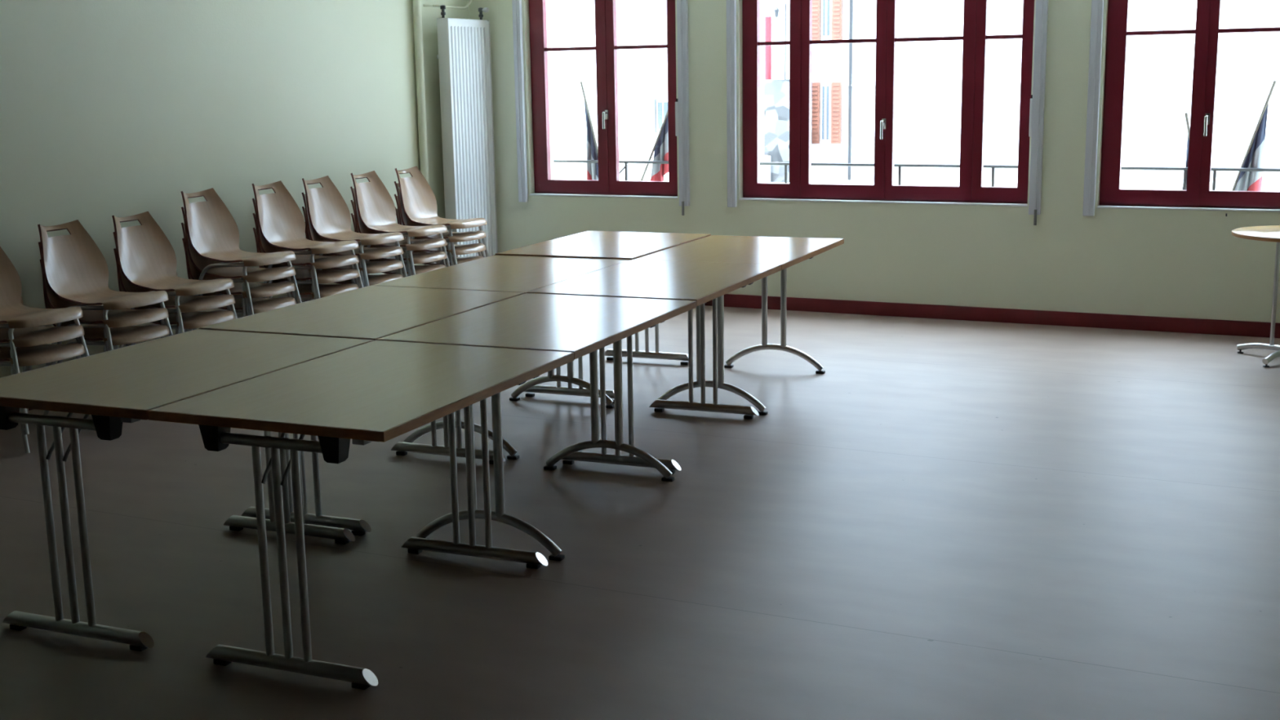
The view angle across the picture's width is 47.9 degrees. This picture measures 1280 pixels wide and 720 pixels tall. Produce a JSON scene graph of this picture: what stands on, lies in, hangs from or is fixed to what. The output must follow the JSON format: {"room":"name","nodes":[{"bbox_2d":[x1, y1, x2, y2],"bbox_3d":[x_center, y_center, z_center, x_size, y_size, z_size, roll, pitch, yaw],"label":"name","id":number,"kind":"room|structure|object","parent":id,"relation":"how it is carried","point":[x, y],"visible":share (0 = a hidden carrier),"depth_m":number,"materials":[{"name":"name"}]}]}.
{"room":"meeting room","nodes":[
{"label":"meeting room","id":0,"kind":"room"},
{"bbox_2d":[0,0,469,377],"bbox_3d":[-4.232,-0.889,5.261,0.300,3.100,13.752,4,12,25],"label":"wall","id":1,"kind":"structure","parent":0,"point":[108,108],"depth_m":8.28,"materials":[{"name":"green paint"}]},
{"bbox_2d":[412,0,429,265],"bbox_3d":[-1.562,-1.911,10.258,0.059,3.100,0.060,4,12,25],"label":"riser pipe","id":2,"kind":"object","parent":1,"relation":"attached to","point":[416,4],"visible":0.49,"depth_m":10.23,"materials":[{"name":"metal"}]},
{"bbox_2d":[436,4,497,257],"bbox_3d":[-1.312,-1.606,10.676,0.208,1.973,0.563,4,12,25],"label":"radiator","id":3,"kind":"object","parent":1,"relation":"attached to","point":[464,56],"visible":0.9,"depth_m":10.55,"materials":[{"name":"white metal"}]},
{"bbox_2d":[422,0,471,8],"bbox_3d":[-1.367,-3.030,10.383,0.128,0.959,0.605,4,12,25],"label":"supply pipe","id":4,"kind":"object","parent":3,"relation":"attached to","point":[470,1],"visible":1,"depth_m":10.49,"materials":[{"name":"white metal"}]},
{"bbox_3d":[1.798,-0.758,10.449,12.000,0.150,0.600,4,12,25],"label":"floor","id":5,"kind":"structure","parent":1,"relation":"attached to","visible":0},
{"bbox_2d":[579,81,598,180],"bbox_3d":[-0.311,-1.525,11.205,0.317,1.268,0.066,4,12,25],"label":"flag","id":6,"kind":"object","parent":5,"relation":"on","point":[591,142],"visible":0.55,"depth_m":11.20,"materials":[{"name":"grey fabric"}]},
{"bbox_2d":[640,111,668,181],"bbox_3d":[0.056,-1.489,11.030,0.518,1.126,0.063,4,12,25],"label":"flag","id":7,"kind":"object","parent":5,"relation":"on","point":[660,148],"visible":0.67,"depth_m":10.96,"materials":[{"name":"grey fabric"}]},
{"bbox_2d":[553,160,1279,190],"bbox_3d":[1.726,-1.102,10.243,11.000,0.606,0.022,4,12,25],"label":"balcony railing","id":8,"kind":"object","parent":5,"relation":"on","point":[1215,170],"visible":0.24,"depth_m":10.03,"materials":[{"name":"black metal"}]},
{"bbox_2d":[1182,112,1190,190],"bbox_3d":[3.604,-1.099,9.363,0.264,1.008,0.066,4,12,25],"label":"flag","id":9,"kind":"object","parent":5,"relation":"on","point":[1185,113],"visible":0.25,"depth_m":9.32,"materials":[{"name":"grey fabric"}]},
{"bbox_2d":[1231,80,1276,191],"bbox_3d":[3.845,-1.204,9.222,0.357,1.148,0.063,4,12,25],"label":"flag","id":10,"kind":"object","parent":5,"relation":"on","point":[1254,157],"visible":0.55,"depth_m":9.17,"materials":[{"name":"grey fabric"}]},
{"bbox_2d":[0,305,1279,719],"bbox_3d":[-0.755,1.017,3.937,7.960,0.250,13.752,4,12,25],"label":"floor","id":11,"kind":"structure","parent":0,"point":[950,519],"depth_m":4.96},
{"bbox_2d":[0,342,84,453],"bbox_3d":[-2.923,-0.020,6.729,0.615,0.787,0.449,4,12,26],"label":"chair","id":12,"kind":"object","parent":11,"relation":"on","point":[30,356],"visible":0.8,"depth_m":6.58,"materials":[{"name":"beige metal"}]},
{"bbox_2d":[0,295,84,435],"bbox_3d":[-2.918,-0.105,6.712,0.615,0.787,0.449,4,12,26],"label":"chair","id":13,"kind":"object","parent":12,"relation":"on","point":[42,335],"visible":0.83,"depth_m":6.57,"materials":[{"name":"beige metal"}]},
{"bbox_2d":[0,246,88,413],"bbox_3d":[-2.916,-0.189,6.689,0.615,0.787,0.449,4,12,26],"label":"chair","id":14,"kind":"object","parent":13,"relation":"on","point":[17,315],"visible":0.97,"depth_m":6.74,"materials":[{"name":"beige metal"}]},
{"bbox_2d":[40,259,168,415],"bbox_3d":[-2.683,-0.119,7.215,0.615,0.787,0.449,4,12,26],"label":"chair","id":15,"kind":"object","parent":11,"relation":"on","point":[131,334],"visible":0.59,"depth_m":7.09,"materials":[{"name":"beige plastic"}]},
{"bbox_2d":[38,241,168,364],"bbox_3d":[-2.681,-0.203,7.193,0.615,0.787,0.449,4,12,25],"label":"chair","id":16,"kind":"object","parent":15,"relation":"on","point":[126,317],"visible":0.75,"depth_m":7.08,"materials":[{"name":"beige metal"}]},
{"bbox_2d":[37,219,173,366],"bbox_3d":[-2.676,-0.288,7.175,0.615,0.787,0.449,4,12,25],"label":"chair","id":17,"kind":"object","parent":16,"relation":"on","point":[75,268],"visible":0.96,"depth_m":7.20,"materials":[{"name":"beige plastic"}]},
{"bbox_2d":[113,248,235,345],"bbox_3d":[-2.473,-0.206,7.643,0.615,0.787,0.449,4,12,26],"label":"chair","id":18,"kind":"object","parent":11,"relation":"on","point":[191,320],"visible":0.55,"depth_m":7.51,"materials":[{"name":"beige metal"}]},
{"bbox_2d":[112,231,235,346],"bbox_3d":[-2.468,-0.291,7.624,0.615,0.787,0.449,4,12,26],"label":"chair","id":19,"kind":"object","parent":18,"relation":"on","point":[187,303],"visible":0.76,"depth_m":7.50,"materials":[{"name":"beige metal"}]},
{"bbox_2d":[111,211,237,348],"bbox_3d":[-2.466,-0.375,7.601,0.615,0.787,0.449,4,12,26],"label":"chair","id":20,"kind":"object","parent":19,"relation":"on","point":[147,259],"visible":0.96,"depth_m":7.64,"materials":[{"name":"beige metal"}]},
{"bbox_2d":[0,328,373,651],"bbox_3d":[-1.488,0.375,4.705,0.761,0.740,1.140,4,12,22],"label":"conference table","id":21,"kind":"object","parent":11,"relation":"on","point":[115,387],"visible":0.92,"depth_m":4.34,"materials":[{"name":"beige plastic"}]},
{"bbox_2d":[182,238,296,316],"bbox_3d":[-2.256,-0.298,8.096,0.615,0.787,0.449,4,12,25],"label":"chair","id":22,"kind":"object","parent":11,"relation":"on","point":[260,304],"visible":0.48,"depth_m":7.97,"materials":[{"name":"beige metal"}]},
{"bbox_2d":[181,222,295,329],"bbox_3d":[-2.255,-0.382,8.071,0.615,0.787,0.449,4,12,26],"label":"chair","id":23,"kind":"object","parent":22,"relation":"on","point":[256,290],"visible":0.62,"depth_m":7.95,"materials":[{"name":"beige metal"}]},
{"bbox_2d":[181,206,297,331],"bbox_3d":[-2.249,-0.468,8.056,0.615,0.787,0.449,4,12,25],"label":"chair","id":24,"kind":"object","parent":23,"relation":"on","point":[254,274],"visible":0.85,"depth_m":7.95,"materials":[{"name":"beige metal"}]},
{"bbox_2d":[181,187,302,332],"bbox_3d":[-2.244,-0.553,8.038,0.615,0.787,0.449,4,12,25],"label":"chair","id":25,"kind":"object","parent":24,"relation":"on","point":[213,233],"visible":0.98,"depth_m":8.07,"materials":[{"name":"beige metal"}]},
{"bbox_2d":[253,227,358,300],"bbox_3d":[-2.002,-0.404,8.612,0.615,0.787,0.449,4,12,26],"label":"chair","id":26,"kind":"object","parent":11,"relation":"on","point":[325,290],"visible":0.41,"depth_m":8.50,"materials":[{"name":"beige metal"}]},
{"bbox_2d":[252,213,359,301],"bbox_3d":[-1.997,-0.489,8.594,0.615,0.787,0.449,4,12,25],"label":"chair","id":27,"kind":"object","parent":26,"relation":"on","point":[322,276],"visible":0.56,"depth_m":8.47,"materials":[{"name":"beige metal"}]},
{"bbox_2d":[252,198,359,302],"bbox_3d":[-1.995,-0.573,8.572,0.615,0.787,0.449,4,12,26],"label":"chair","id":28,"kind":"object","parent":27,"relation":"on","point":[320,261],"visible":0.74,"depth_m":8.45,"materials":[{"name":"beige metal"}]},
{"bbox_2d":[252,180,363,314],"bbox_3d":[-1.991,-0.658,8.552,0.615,0.787,0.449,4,12,26],"label":"chair","id":29,"kind":"object","parent":28,"relation":"on","point":[281,221],"visible":0.94,"depth_m":8.59,"materials":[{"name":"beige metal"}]},
{"bbox_2d":[304,222,403,285],"bbox_3d":[-1.802,-0.486,9.018,0.615,0.787,0.449,4,12,25],"label":"chair","id":30,"kind":"object","parent":11,"relation":"on","point":[372,279],"visible":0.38,"depth_m":8.89,"materials":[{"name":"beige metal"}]},
{"bbox_2d":[302,206,403,284],"bbox_3d":[-1.800,-0.571,8.995,0.615,0.787,0.449,4,12,26],"label":"chair","id":31,"kind":"object","parent":30,"relation":"on","point":[372,267],"visible":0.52,"depth_m":8.87,"materials":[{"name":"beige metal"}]},
{"bbox_2d":[302,192,403,287],"bbox_3d":[-1.797,-0.655,8.974,0.615,0.787,0.449,4,12,25],"label":"chair","id":32,"kind":"object","parent":31,"relation":"on","point":[370,253],"visible":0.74,"depth_m":8.85,"materials":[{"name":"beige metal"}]},
{"bbox_2d":[302,175,407,286],"bbox_3d":[-1.791,-0.741,8.959,0.615,0.787,0.449,4,12,25],"label":"chair","id":33,"kind":"object","parent":32,"relation":"on","point":[329,214],"visible":0.89,"depth_m":9.00,"materials":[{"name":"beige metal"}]},
{"bbox_2d":[147,340,573,689],"bbox_3d":[-0.780,0.420,4.413,0.761,0.740,1.140,4,12,22],"label":"conference table","id":34,"kind":"object","parent":11,"relation":"on","point":[384,391],"visible":1,"depth_m":4.07,"materials":[{"name":"beige laminate"}]},
{"bbox_2d":[199,285,524,536],"bbox_3d":[-1.047,0.164,5.740,0.761,0.743,1.140,4,12,22],"label":"conference table","id":35,"kind":"object","parent":11,"relation":"on","point":[374,313],"visible":0.54,"depth_m":5.55,"materials":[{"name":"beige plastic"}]},
{"bbox_2d":[351,213,445,277],"bbox_3d":[-1.589,-0.575,9.451,0.615,0.787,0.449,4,12,26],"label":"chair","id":36,"kind":"object","parent":11,"relation":"on","point":[418,268],"visible":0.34,"depth_m":9.34,"materials":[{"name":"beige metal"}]},
{"bbox_2d":[351,200,447,276],"bbox_3d":[-1.586,-0.659,9.430,0.615,0.787,0.449,4,12,26],"label":"chair","id":37,"kind":"object","parent":36,"relation":"on","point":[418,257],"visible":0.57,"depth_m":9.30,"materials":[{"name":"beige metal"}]},
{"bbox_2d":[350,186,446,275],"bbox_3d":[-1.583,-0.744,9.407,0.615,0.787,0.449,4,12,26],"label":"chair","id":38,"kind":"object","parent":37,"relation":"on","point":[415,244],"visible":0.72,"depth_m":9.28,"materials":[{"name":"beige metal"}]},
{"bbox_2d":[351,170,449,275],"bbox_3d":[-1.577,-0.830,9.393,0.615,0.787,0.449,4,12,25],"label":"chair","id":39,"kind":"object","parent":38,"relation":"on","point":[376,210],"visible":0.9,"depth_m":9.44,"materials":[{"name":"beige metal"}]},
{"bbox_2d":[395,206,484,266],"bbox_3d":[-1.380,-0.661,9.874,0.615,0.787,0.449,4,12,26],"label":"chair","id":40,"kind":"object","parent":11,"relation":"on","point":[460,260],"visible":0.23,"depth_m":9.77,"materials":[{"name":"beige plastic"}]},
{"bbox_2d":[394,194,485,262],"bbox_3d":[-1.376,-0.746,9.856,0.615,0.787,0.449,4,12,26],"label":"chair","id":41,"kind":"object","parent":40,"relation":"on","point":[464,249],"visible":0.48,"depth_m":9.73,"materials":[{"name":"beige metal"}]},
{"bbox_2d":[394,181,486,266],"bbox_3d":[-1.372,-0.831,9.836,0.615,0.787,0.449,4,12,26],"label":"chair","id":42,"kind":"object","parent":41,"relation":"on","point":[457,237],"visible":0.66,"depth_m":9.71,"materials":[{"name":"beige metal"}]},
{"bbox_2d":[395,165,488,264],"bbox_3d":[-1.364,-0.918,9.825,0.615,0.787,0.449,4,12,25],"label":"chair","id":43,"kind":"object","parent":42,"relation":"on","point":[419,202],"visible":0.89,"depth_m":9.88,"materials":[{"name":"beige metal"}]},
{"bbox_2d":[372,254,631,459],"bbox_3d":[-0.605,-0.046,6.776,0.761,0.743,1.140,4,12,22],"label":"conference table","id":44,"kind":"object","parent":11,"relation":"on","point":[496,273],"visible":0.56,"depth_m":6.66,"materials":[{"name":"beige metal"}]},
{"bbox_2d":[376,293,696,560],"bbox_3d":[-0.339,0.209,5.448,0.761,0.742,1.140,4,12,22],"label":"conference table","id":45,"kind":"object","parent":11,"relation":"on","point":[581,326],"visible":0.78,"depth_m":5.27,"materials":[{"name":"beige laminate"}]},
{"bbox_2d":[495,231,711,403],"bbox_3d":[-0.164,-0.260,7.811,0.761,0.750,1.140,4,12,22],"label":"conference table","id":46,"kind":"object","parent":11,"relation":"on","point":[587,244],"visible":0.47,"depth_m":7.65,"materials":[{"name":"beige laminate"}]},
{"bbox_2d":[526,259,781,474],"bbox_3d":[0.102,-0.002,6.483,0.761,0.745,1.140,4,12,22],"label":"conference table","id":47,"kind":"object","parent":11,"relation":"on","point":[702,282],"visible":0.69,"depth_m":6.33,"materials":[{"name":"beige laminate"}]},
{"bbox_2d":[634,235,844,415],"bbox_3d":[0.543,-0.212,7.519,0.761,0.744,1.140,4,12,22],"label":"conference table","id":48,"kind":"object","parent":11,"relation":"on","point":[786,251],"visible":0.8,"depth_m":7.37,"materials":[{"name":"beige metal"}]},
{"bbox_2d":[1231,225,1279,367],"bbox_3d":[3.673,-0.356,8.042,0.725,0.720,0.725,4,12,25],"label":"round table","id":49,"kind":"object","parent":11,"relation":"on","point":[1268,233],"visible":1,"depth_m":8.10,"materials":[{"name":"brown wood"}]},
{"bbox_2d":[468,0,1279,323],"bbox_3d":[2.123,-1.830,9.515,7.360,3.100,0.380,4,12,25],"label":"wall","id":50,"kind":"structure","parent":0,"point":[1186,264],"depth_m":9.54,"materials":[{"name":"green paint"}]},
{"bbox_2d":[511,0,689,206],"bbox_3d":[-0.270,-2.224,10.451,1.403,2.165,0.176,4,12,25],"label":"window","id":51,"kind":"structure","parent":50,"relation":"in","point":[606,47],"depth_m":10.57,"materials":[{"name":"red paint"}]},
{"bbox_2d":[675,98,678,136],"bbox_3d":[0.278,-1.728,10.246,0.022,0.262,0.090,4,12,25],"label":"blind latch","id":52,"kind":"object","parent":51,"relation":"attached to","point":[676,102],"visible":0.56,"depth_m":10.21,"materials":[{"name":"white paint"}]},
{"bbox_2d":[680,0,684,215],"bbox_3d":[0.299,-2.068,10.114,0.036,2.100,0.061,4,12,25],"label":"blind crank","id":53,"kind":"object","parent":51,"relation":"attached to","point":[682,202],"visible":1,"depth_m":10.15,"materials":[{"name":"white metal"}]},
{"bbox_2d":[529,192,677,198],"bbox_3d":[-0.251,-1.219,10.669,1.223,0.012,0.146,4,12,25],"label":"sill","id":54,"kind":"structure","parent":50,"relation":"attached to","point":[535,193],"depth_m":10.61,"materials":[{"name":"white paint"}]},
{"bbox_2d":[738,197,1027,206],"bbox_3d":[1.628,-1.077,9.773,1.998,0.012,0.146,4,12,25],"label":"sill","id":55,"kind":"structure","parent":50,"relation":"attached to","point":[741,198],"depth_m":9.69,"materials":[{"name":"white paint"}]},
{"bbox_2d":[726,0,1048,214],"bbox_3d":[1.605,-2.081,9.557,2.162,2.165,0.176,4,12,25],"label":"window","id":56,"kind":"structure","parent":50,"relation":"in","point":[971,188],"depth_m":9.65,"materials":[{"name":"red paint"}]},
{"bbox_2d":[1028,94,1032,136],"bbox_3d":[2.504,-1.558,9.184,0.022,0.262,0.090,4,12,25],"label":"blind latch","id":57,"kind":"object","parent":56,"relation":"attached to","point":[1031,99],"visible":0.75,"depth_m":9.15,"materials":[{"name":"white paint"}]},
{"bbox_2d":[1033,0,1044,225],"bbox_3d":[2.525,-1.899,9.052,0.036,2.100,0.061,4,12,25],"label":"blind crank","id":58,"kind":"object","parent":56,"relation":"attached to","point":[1035,210],"visible":1,"depth_m":9.10,"materials":[{"name":"white metal"}]},
{"bbox_2d":[704,293,1279,337],"bbox_3d":[2.062,-0.318,9.628,7.360,0.092,0.018,4,12,25],"label":"baseboard","id":59,"kind":"structure","parent":50,"relation":"attached to","point":[1213,326],"depth_m":9.43,"materials":[{"name":"red paint"}]},
{"bbox_2d":[1082,0,1279,216],"bbox_3d":[3.394,-1.945,8.704,1.279,2.165,0.176,4,12,25],"label":"window","id":60,"kind":"structure","parent":50,"relation":"in","point":[1197,193],"depth_m":8.90,"materials":[{"name":"red paint"}]},
{"bbox_2d":[1097,204,1279,212],"bbox_3d":[3.457,-0.938,8.900,1.196,0.012,0.146,4,12,25],"label":"sill","id":61,"kind":"structure","parent":50,"relation":"attached to","point":[1099,206],"depth_m":8.87,"materials":[{"name":"white paint"}]},
{"label":"outside","id":62,"kind":"structure","parent":0,"visible":0},
{"bbox_2d":[769,178,1279,191],"bbox_3d":[7.486,-5.572,44.883,100.000,0.200,68.048,4,12,25],"label":"ground","id":63,"kind":"structure","parent":62,"point":[1126,184],"depth_m":41.27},
{"bbox_2d":[549,0,790,155],"bbox_3d":[-0.698,-17.949,57.184,21.000,19.650,9.800,4,12,25],"label":"building","id":64,"kind":"structure","parent":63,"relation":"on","point":[642,73],"depth_m":53.51,"materials":[{"name":"tile"}]},
{"bbox_2d":[555,8,559,65],"bbox_3d":[-3.079,-12.174,54.358,0.070,2.080,0.095,4,12,25],"label":"shutter","id":65,"kind":"object","parent":64,"relation":"hanging from","point":[557,11],"depth_m":54.36,"materials":[{"name":"white paint"}]},
{"bbox_2d":[576,8,580,65],"bbox_3d":[-2.296,-12.114,53.984,0.070,2.080,0.095,4,12,25],"label":"shutter","id":66,"kind":"object","parent":64,"relation":"hanging from","point":[578,10],"depth_m":53.99,"materials":[{"name":"white paint"}]},
{"bbox_2d":[653,98,656,132],"bbox_3d":[0.572,-9.025,53.201,0.070,1.220,0.095,4,12,25],"label":"shutter","id":67,"kind":"object","parent":64,"relation":"hanging from","point":[655,100],"depth_m":53.19,"materials":[{"name":"white"}]},
{"bbox_2d":[764,16,771,79],"bbox_3d":[3.986,-8.121,44.754,0.190,4.970,0.200,4,12,25],"label":"post","id":68,"kind":"object","parent":63,"relation":"on","point":[767,19],"visible":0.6,"depth_m":44.40,"materials":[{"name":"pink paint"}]},
{"bbox_2d":[764,79,812,182],"bbox_3d":[4.506,-6.980,43.825,1.250,3.070,0.800,4,12,25],"label":"stone wall","id":69,"kind":"structure","parent":63,"relation":"on","point":[776,91],"depth_m":43.54,"materials":[{"name":"white stone"}]},
{"bbox_2d":[774,2,786,79],"bbox_3d":[4.199,-9.506,42.954,0.150,2.232,0.835,4,12,25],"label":"street lantern","id":70,"kind":"object","parent":69,"relation":"on","point":[776,10],"visible":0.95,"depth_m":43.20,"materials":[{"name":"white metal"}]},
{"bbox_2d":[811,0,1005,182],"bbox_3d":[9.421,-15.412,45.917,5.950,18.650,9.800,4,12,25],"label":"building","id":71,"kind":"structure","parent":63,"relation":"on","point":[928,73],"depth_m":43.14,"materials":[{"name":"tile"}]},
{"bbox_2d":[812,82,820,143],"bbox_3d":[5.380,-7.597,44.325,0.310,1.860,0.095,4,12,25],"label":"shutter","id":72,"kind":"object","parent":71,"relation":"hanging from","point":[815,86],"depth_m":44.27,"materials":[{"name":"orange paint"}]},
{"bbox_2d":[812,0,821,39],"bbox_3d":[5.327,-10.659,43.727,0.310,1.860,0.095,4,12,25],"label":"shutter","id":73,"kind":"object","parent":71,"relation":"hanging from","point":[816,4],"depth_m":43.74,"materials":[{"name":"orange paint"}]},
{"bbox_2d":[831,81,841,143],"bbox_3d":[6.001,-7.550,44.029,0.310,1.860,0.095,4,12,25],"label":"shutter","id":74,"kind":"object","parent":71,"relation":"hanging from","point":[836,86],"depth_m":43.99,"materials":[{"name":"orange paint"}]},
{"bbox_2d":[831,0,842,39],"bbox_3d":[5.949,-10.612,43.430,0.310,1.860,0.095,4,12,25],"label":"shutter","id":75,"kind":"object","parent":71,"relation":"hanging from","point":[837,5],"depth_m":43.46,"materials":[{"name":"orange paint"}]},
{"bbox_2d":[913,80,917,144],"bbox_3d":[8.225,-7.381,42.968,0.070,1.860,0.095,4,12,25],"label":"shutter","id":76,"kind":"object","parent":71,"relation":"hanging from","point":[915,82],"depth_m":42.98,"materials":[{"name":"white paint"}]},
{"bbox_2d":[915,0,918,37],"bbox_3d":[8.173,-10.443,42.369,0.070,1.860,0.095,4,12,25],"label":"shutter","id":77,"kind":"object","parent":71,"relation":"hanging from","point":[917,1],"depth_m":42.43,"materials":[{"name":"white paint"}]},
{"bbox_2d":[938,80,942,144],"bbox_3d":[8.919,-7.329,42.637,0.070,1.860,0.095,4,12,25],"label":"shutter","id":78,"kind":"object","parent":71,"relation":"hanging from","point":[940,82],"depth_m":42.64,"materials":[{"name":"white paint"}]},
{"bbox_2d":[941,0,944,36],"bbox_3d":[8.866,-10.390,42.038,0.070,1.860,0.095,4,12,25],"label":"shutter","id":79,"kind":"object","parent":71,"relation":"hanging from","point":[942,1],"depth_m":42.11,"materials":[{"name":"white paint"}]},
{"bbox_2d":[1000,0,1279,182],"bbox_3d":[21.936,-15.026,41.531,20.390,19.150,9.800,4,12,25],"label":"building","id":80,"kind":"structure","parent":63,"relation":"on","point":[1159,68],"depth_m":41.03,"materials":[{"name":"tile"}]},
{"bbox_2d":[1159,4,1164,75],"bbox_3d":[14.877,-9.116,41.037,0.070,1.980,0.095,4,12,25],"label":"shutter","id":81,"kind":"object","parent":80,"relation":"hanging from","point":[1162,6],"depth_m":41.05,"materials":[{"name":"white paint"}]},
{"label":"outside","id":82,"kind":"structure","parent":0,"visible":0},
{"bbox_2d":[553,132,770,182],"bbox_3d":[-0.720,-5.587,41.300,6.300,1.520,8.500,4,12,25],"label":"road","id":83,"kind":"structure","parent":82,"point":[629,148],"depth_m":43.40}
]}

